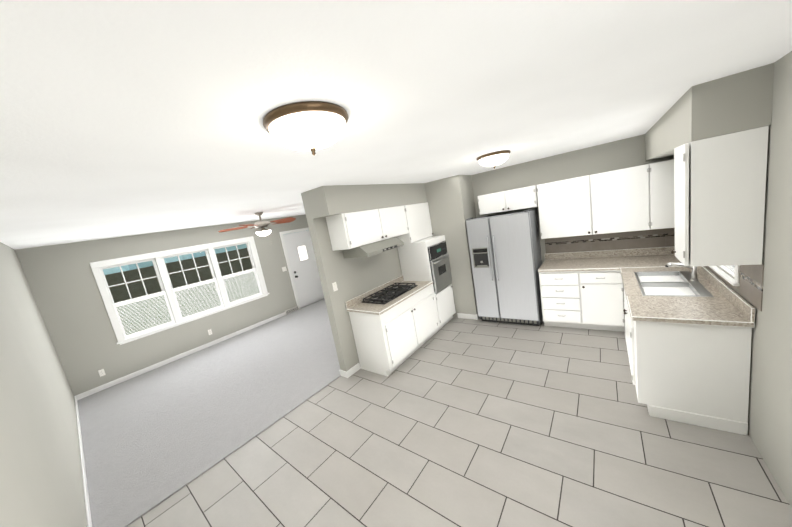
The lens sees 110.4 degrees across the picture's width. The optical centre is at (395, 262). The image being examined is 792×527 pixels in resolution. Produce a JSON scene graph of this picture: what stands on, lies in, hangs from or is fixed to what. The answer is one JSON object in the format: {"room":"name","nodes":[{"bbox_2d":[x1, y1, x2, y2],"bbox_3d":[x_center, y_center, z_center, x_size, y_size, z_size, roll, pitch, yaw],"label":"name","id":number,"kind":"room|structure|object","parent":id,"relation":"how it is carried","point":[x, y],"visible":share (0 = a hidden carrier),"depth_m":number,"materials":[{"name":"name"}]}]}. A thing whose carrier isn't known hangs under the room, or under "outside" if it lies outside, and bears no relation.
{"room":"kitchen","nodes":[
{"label":"kitchen","id":0,"kind":"room"},
{"bbox_2d":[0,242,86,526],"bbox_3d":[-1.982,0.908,1.359,8.982,2.470,0.357,-3,12,38],"label":"wall","id":1,"kind":"structure","parent":0,"point":[41,482],"depth_m":1.94,"materials":[{"name":"grey paint"}]},
{"bbox_2d":[74,310,479,526],"bbox_3d":[-0.228,1.450,3.566,8.721,0.095,5.177,-3,12,38],"label":"baseboard","id":2,"kind":"structure","parent":1,"relation":"attached to","point":[351,371],"depth_m":4.70,"materials":[{"name":"white wood"}]},
{"bbox_2d":[15,214,307,395],"bbox_3d":[-3.763,0.414,6.148,0.296,2.470,5.141,-3,12,38],"label":"wall","id":3,"kind":"structure","parent":0,"point":[61,280],"depth_m":4.71,"materials":[{"name":"grey paint"}]},
{"bbox_2d":[98,369,105,376],"bbox_3d":[-4.916,1.846,4.596,0.009,0.114,0.066,-2,13,41],"label":"outlet","id":4,"kind":"object","parent":3,"relation":"attached to","point":[101,372],"visible":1,"depth_m":4.59,"materials":[{"name":"white plastic"}]},
{"bbox_2d":[90,236,269,344],"bbox_3d":[-4.115,0.410,5.654,0.266,1.470,2.706,-3,12,38],"label":"living room window","id":5,"kind":"structure","parent":3,"relation":"in","point":[172,303],"depth_m":5.36,"materials":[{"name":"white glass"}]},
{"bbox_2d":[285,306,298,314],"bbox_3d":[-2.716,1.250,7.197,0.022,0.105,0.391,-3,12,38],"label":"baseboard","id":6,"kind":"structure","parent":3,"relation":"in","point":[293,309],"depth_m":7.19,"materials":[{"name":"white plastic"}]},
{"bbox_2d":[279,227,308,308],"bbox_3d":[-2.475,0.127,7.568,0.033,2.098,1.042,-3,12,38],"label":"door frame","id":7,"kind":"structure","parent":3,"relation":"attached to","point":[287,258],"depth_m":7.21,"materials":[{"name":"white wood"}]},
{"bbox_2d":[283,230,323,307],"bbox_3d":[-2.488,0.160,7.591,0.130,2.007,0.894,-3,12,38],"label":"entry door","id":8,"kind":"structure","parent":3,"relation":"in","point":[303,264],"depth_m":7.56,"materials":[{"name":"white wood"}]},
{"bbox_2d":[77,299,339,526],"bbox_3d":[-2.174,1.598,5.150,3.958,0.072,5.346,-3,12,38],"label":"floor carpet","id":9,"kind":"object","parent":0,"point":[152,439],"visible":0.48,"depth_m":3.58,"materials":[{"name":"grey carpet"}]},
{"bbox_2d":[301,191,401,371],"bbox_3d":[-0.250,0.095,4.375,0.131,2.470,2.201,-3,12,38],"label":"wall","id":10,"kind":"structure","parent":0,"point":[353,277],"depth_m":3.68,"materials":[{"name":"grey paint"}]},
{"bbox_2d":[332,282,337,290],"bbox_3d":[-0.789,0.316,3.569,0.017,0.114,0.069,-3,12,38],"label":"light switch","id":11,"kind":"object","parent":10,"relation":"attached to","point":[334,285],"visible":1,"depth_m":3.56,"materials":[{"name":"white plastic"}]},
{"bbox_2d":[326,205,408,250],"bbox_3d":[-0.331,-0.517,3.898,0.365,0.436,1.289,-3,12,38],"label":"upper cabinet","id":12,"kind":"object","parent":10,"relation":"attached to","point":[350,230],"visible":1,"depth_m":3.56,"materials":[{"name":"white wood"}]},
{"bbox_2d":[342,237,403,257],"bbox_3d":[-0.301,-0.215,3.845,0.453,0.141,0.788,-3,12,38],"label":"range hood","id":13,"kind":"object","parent":12,"relation":"attached to","point":[372,249],"visible":0.96,"depth_m":3.62,"materials":[{"name":"white metal"}]},
{"bbox_2d":[396,202,432,243],"bbox_3d":[0.280,-0.673,4.685,0.356,0.600,0.727,-3,12,38],"label":"upper cabinet","id":14,"kind":"object","parent":10,"relation":"attached to","point":[418,221],"visible":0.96,"depth_m":4.53,"materials":[{"name":"white wood"}]},
{"bbox_2d":[307,183,426,218],"bbox_3d":[-0.260,-0.953,4.062,0.330,0.328,2.208,-3,12,38],"label":"wall","id":15,"kind":"structure","parent":0,"point":[325,201],"depth_m":3.54,"materials":[{"name":"grey paint"}]},
{"bbox_2d":[0,0,791,249],"bbox_3d":[-0.619,-0.955,3.202,8.982,0.080,5.686,-3,12,38],"label":"ceiling","id":16,"kind":"structure","parent":0,"point":[120,118],"depth_m":1.02,"materials":[{"name":"white paint"}]},
{"bbox_2d":[218,212,295,243],"bbox_3d":[-2.331,-0.604,4.897,1.340,0.571,1.254,-3,12,38],"label":"room ceiling fan","id":17,"kind":"object","parent":16,"relation":"hanging from","point":[263,231],"visible":1,"depth_m":4.76,"materials":[{"name":"brown wood"}]},
{"bbox_2d":[263,101,348,154],"bbox_3d":[-0.372,-0.542,1.198,0.365,0.150,0.353,-3,12,38],"label":"ceiling light","id":18,"kind":"object","parent":16,"relation":"attached to","point":[312,126],"visible":1,"depth_m":1.08,"materials":[{"name":"white glass"}]},
{"bbox_2d":[476,150,510,168],"bbox_3d":[1.075,-1.104,3.021,0.353,0.150,0.365,-3,12,38],"label":"kitchen ceiling light","id":19,"kind":"object","parent":16,"relation":"attached to","point":[494,159],"visible":1,"depth_m":2.90,"materials":[{"name":"white glass"}]},
{"bbox_2d":[424,175,477,317],"bbox_3d":[0.947,-0.245,5.140,1.078,2.470,0.558,-3,12,38],"label":"wall","id":20,"kind":"structure","parent":0,"point":[451,202],"depth_m":4.72,"materials":[{"name":"grey paint"}]},
{"bbox_2d":[127,317,791,526],"bbox_3d":[1.324,1.448,2.426,5.135,0.060,5.700,-3,12,38],"label":"floor","id":21,"kind":"structure","parent":0,"point":[458,422],"depth_m":2.25,"materials":[{"name":"grey tile"}]},
{"bbox_2d":[347,295,420,375],"bbox_3d":[-0.151,0.992,3.864,0.585,0.860,0.648,-3,12,38],"label":"base cabinet","id":22,"kind":"object","parent":21,"relation":"on","point":[390,337],"depth_m":3.63,"materials":[{"name":"white wood"}]},
{"bbox_2d":[361,283,417,304],"bbox_3d":[-0.082,0.439,4.037,0.433,0.054,0.819,-3,12,38],"label":"cooktop","id":23,"kind":"object","parent":22,"relation":"in","point":[387,294],"visible":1,"depth_m":3.95,"materials":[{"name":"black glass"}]},
{"bbox_2d":[381,283,438,345],"bbox_3d":[0.235,0.840,4.364,0.585,0.860,0.652,-3,12,38],"label":"base cabinet","id":24,"kind":"object","parent":21,"relation":"on","point":[424,310],"depth_m":4.17,"materials":[{"name":"white wood"}]},
{"bbox_2d":[397,235,455,332],"bbox_3d":[0.594,0.356,4.797,0.640,1.535,0.669,-3,12,38],"label":"cabinet","id":25,"kind":"object","parent":21,"relation":"on","point":[426,259],"visible":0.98,"depth_m":4.53,"materials":[{"name":"white wood"}]},
{"bbox_2d":[466,209,542,325],"bbox_3d":[1.797,0.082,4.467,0.930,1.765,0.749,-3,12,38],"label":"refrigerator","id":26,"kind":"object","parent":21,"relation":"on","point":[505,255],"visible":1,"depth_m":4.20,"materials":[{"name":"metal"}]},
{"bbox_2d":[538,246,681,331],"bbox_3d":[2.923,0.387,3.817,1.561,1.000,0.735,-3,12,38],"label":"base cabinet","id":27,"kind":"object","parent":21,"relation":"on","point":[584,290],"visible":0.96,"depth_m":3.74,"materials":[{"name":"white wood"}]},
{"bbox_2d":[620,262,754,434],"bbox_3d":[2.642,0.560,2.676,0.662,1.134,1.585,-3,12,38],"label":"base cabinet","id":28,"kind":"object","parent":21,"relation":"on","point":[688,332],"visible":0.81,"depth_m":2.15,"materials":[{"name":"white wood"}]},
{"bbox_2d":[471,134,673,263],"bbox_3d":[0.798,-0.319,5.735,7.441,2.470,0.254,-3,12,38],"label":"wall","id":29,"kind":"structure","parent":0,"point":[618,155],"depth_m":4.05,"materials":[{"name":"grey paint"}]},
{"bbox_2d":[477,185,537,214],"bbox_3d":[1.794,-0.989,4.407,0.868,0.314,0.369,-3,12,38],"label":"upper cabinet","id":30,"kind":"object","parent":29,"relation":"attached to","point":[515,199],"visible":1,"depth_m":4.26,"materials":[{"name":"white wood"}]},
{"bbox_2d":[536,159,674,238],"bbox_3d":[2.822,-0.808,3.744,1.535,0.800,0.408,-3,12,38],"label":"upper cabinet","id":31,"kind":"object","parent":29,"relation":"attached to","point":[639,198],"visible":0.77,"depth_m":3.57,"materials":[{"name":"white wood"}]},
{"bbox_2d":[545,228,674,253],"bbox_3d":[3.020,-0.319,3.967,1.539,0.290,0.087,-3,12,38],"label":"backsplash","id":32,"kind":"structure","parent":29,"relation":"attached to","point":[665,237],"depth_m":3.91,"materials":[{"name":"brown tile"}]},
{"bbox_2d":[645,63,773,160],"bbox_3d":[2.659,-1.209,2.536,0.363,0.328,2.296,-3,12,38],"label":"soffit","id":33,"kind":"structure","parent":0,"point":[736,102],"depth_m":1.68,"materials":[{"name":"grey paint"}]},
{"bbox_2d":[705,51,791,507],"bbox_3d":[2.484,0.039,1.853,0.200,2.470,4.155,-3,12,38],"label":"wall","id":34,"kind":"structure","parent":0,"point":[770,412],"depth_m":1.61,"materials":[{"name":"grey paint"}]},
{"bbox_2d":[671,126,768,266],"bbox_3d":[2.176,-0.418,1.885,0.374,0.827,0.338,-4,11,33],"label":"upper cabinet","id":35,"kind":"object","parent":34,"relation":"attached to","point":[719,193],"visible":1,"depth_m":1.75,"materials":[{"name":"white wood"}]},
{"bbox_2d":[709,265,739,285],"bbox_3d":[2.810,-0.417,2.387,0.132,0.950,1.144,-3,12,38],"label":"window","id":36,"kind":"structure","parent":34,"relation":"in","point":[733,271],"depth_m":2.19,"materials":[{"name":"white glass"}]},
{"bbox_2d":[706,263,763,311],"bbox_3d":[2.985,-0.100,2.630,0.050,0.313,2.267,-3,12,38],"label":"backsplash","id":37,"kind":"structure","parent":34,"relation":"attached to","point":[750,287],"depth_m":1.87,"materials":[{"name":"beige tile"}]},
{"label":"outside","id":38,"kind":"structure","parent":0,"visible":0},
{"bbox_2d":[116,272,258,334],"bbox_3d":[-26.634,2.393,27.811,62.905,0.050,90.000,-3,12,38],"label":"ground","id":39,"kind":"structure","parent":38,"point":[179,301],"depth_m":13.09,"materials":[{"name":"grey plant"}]},
{"bbox_2d":[132,260,166,267],"bbox_3d":[-20.087,0.343,22.494,2.114,3.436,2.072,-3,12,38],"label":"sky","id":40,"kind":"structure","parent":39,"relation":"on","point":[146,264],"depth_m":21.59,"materials":[{"name":"blue"}]},
{"bbox_2d":[105,248,251,302],"bbox_3d":[-13.903,0.385,20.634,0.080,1.850,55.000,-3,12,38],"label":"fence","id":41,"kind":"object","parent":39,"relation":"on","point":[177,279],"depth_m":18.91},
{"bbox_2d":[103,230,306,274],"bbox_3d":[-25.991,0.694,28.112,8.206,5.846,60.307,-3,12,38],"label":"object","id":42,"kind":"structure","parent":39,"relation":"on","point":[128,267],"depth_m":27.02,"materials":[{"name":"blue"}]},
{"bbox_2d":[214,244,246,252],"bbox_3d":[-16.683,-1.755,28.017,3.653,4.541,3.372,-3,12,38],"label":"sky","id":43,"kind":"structure","parent":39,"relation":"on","point":[221,250],"depth_m":27.16,"materials":[{"name":"blue"}]}
]}

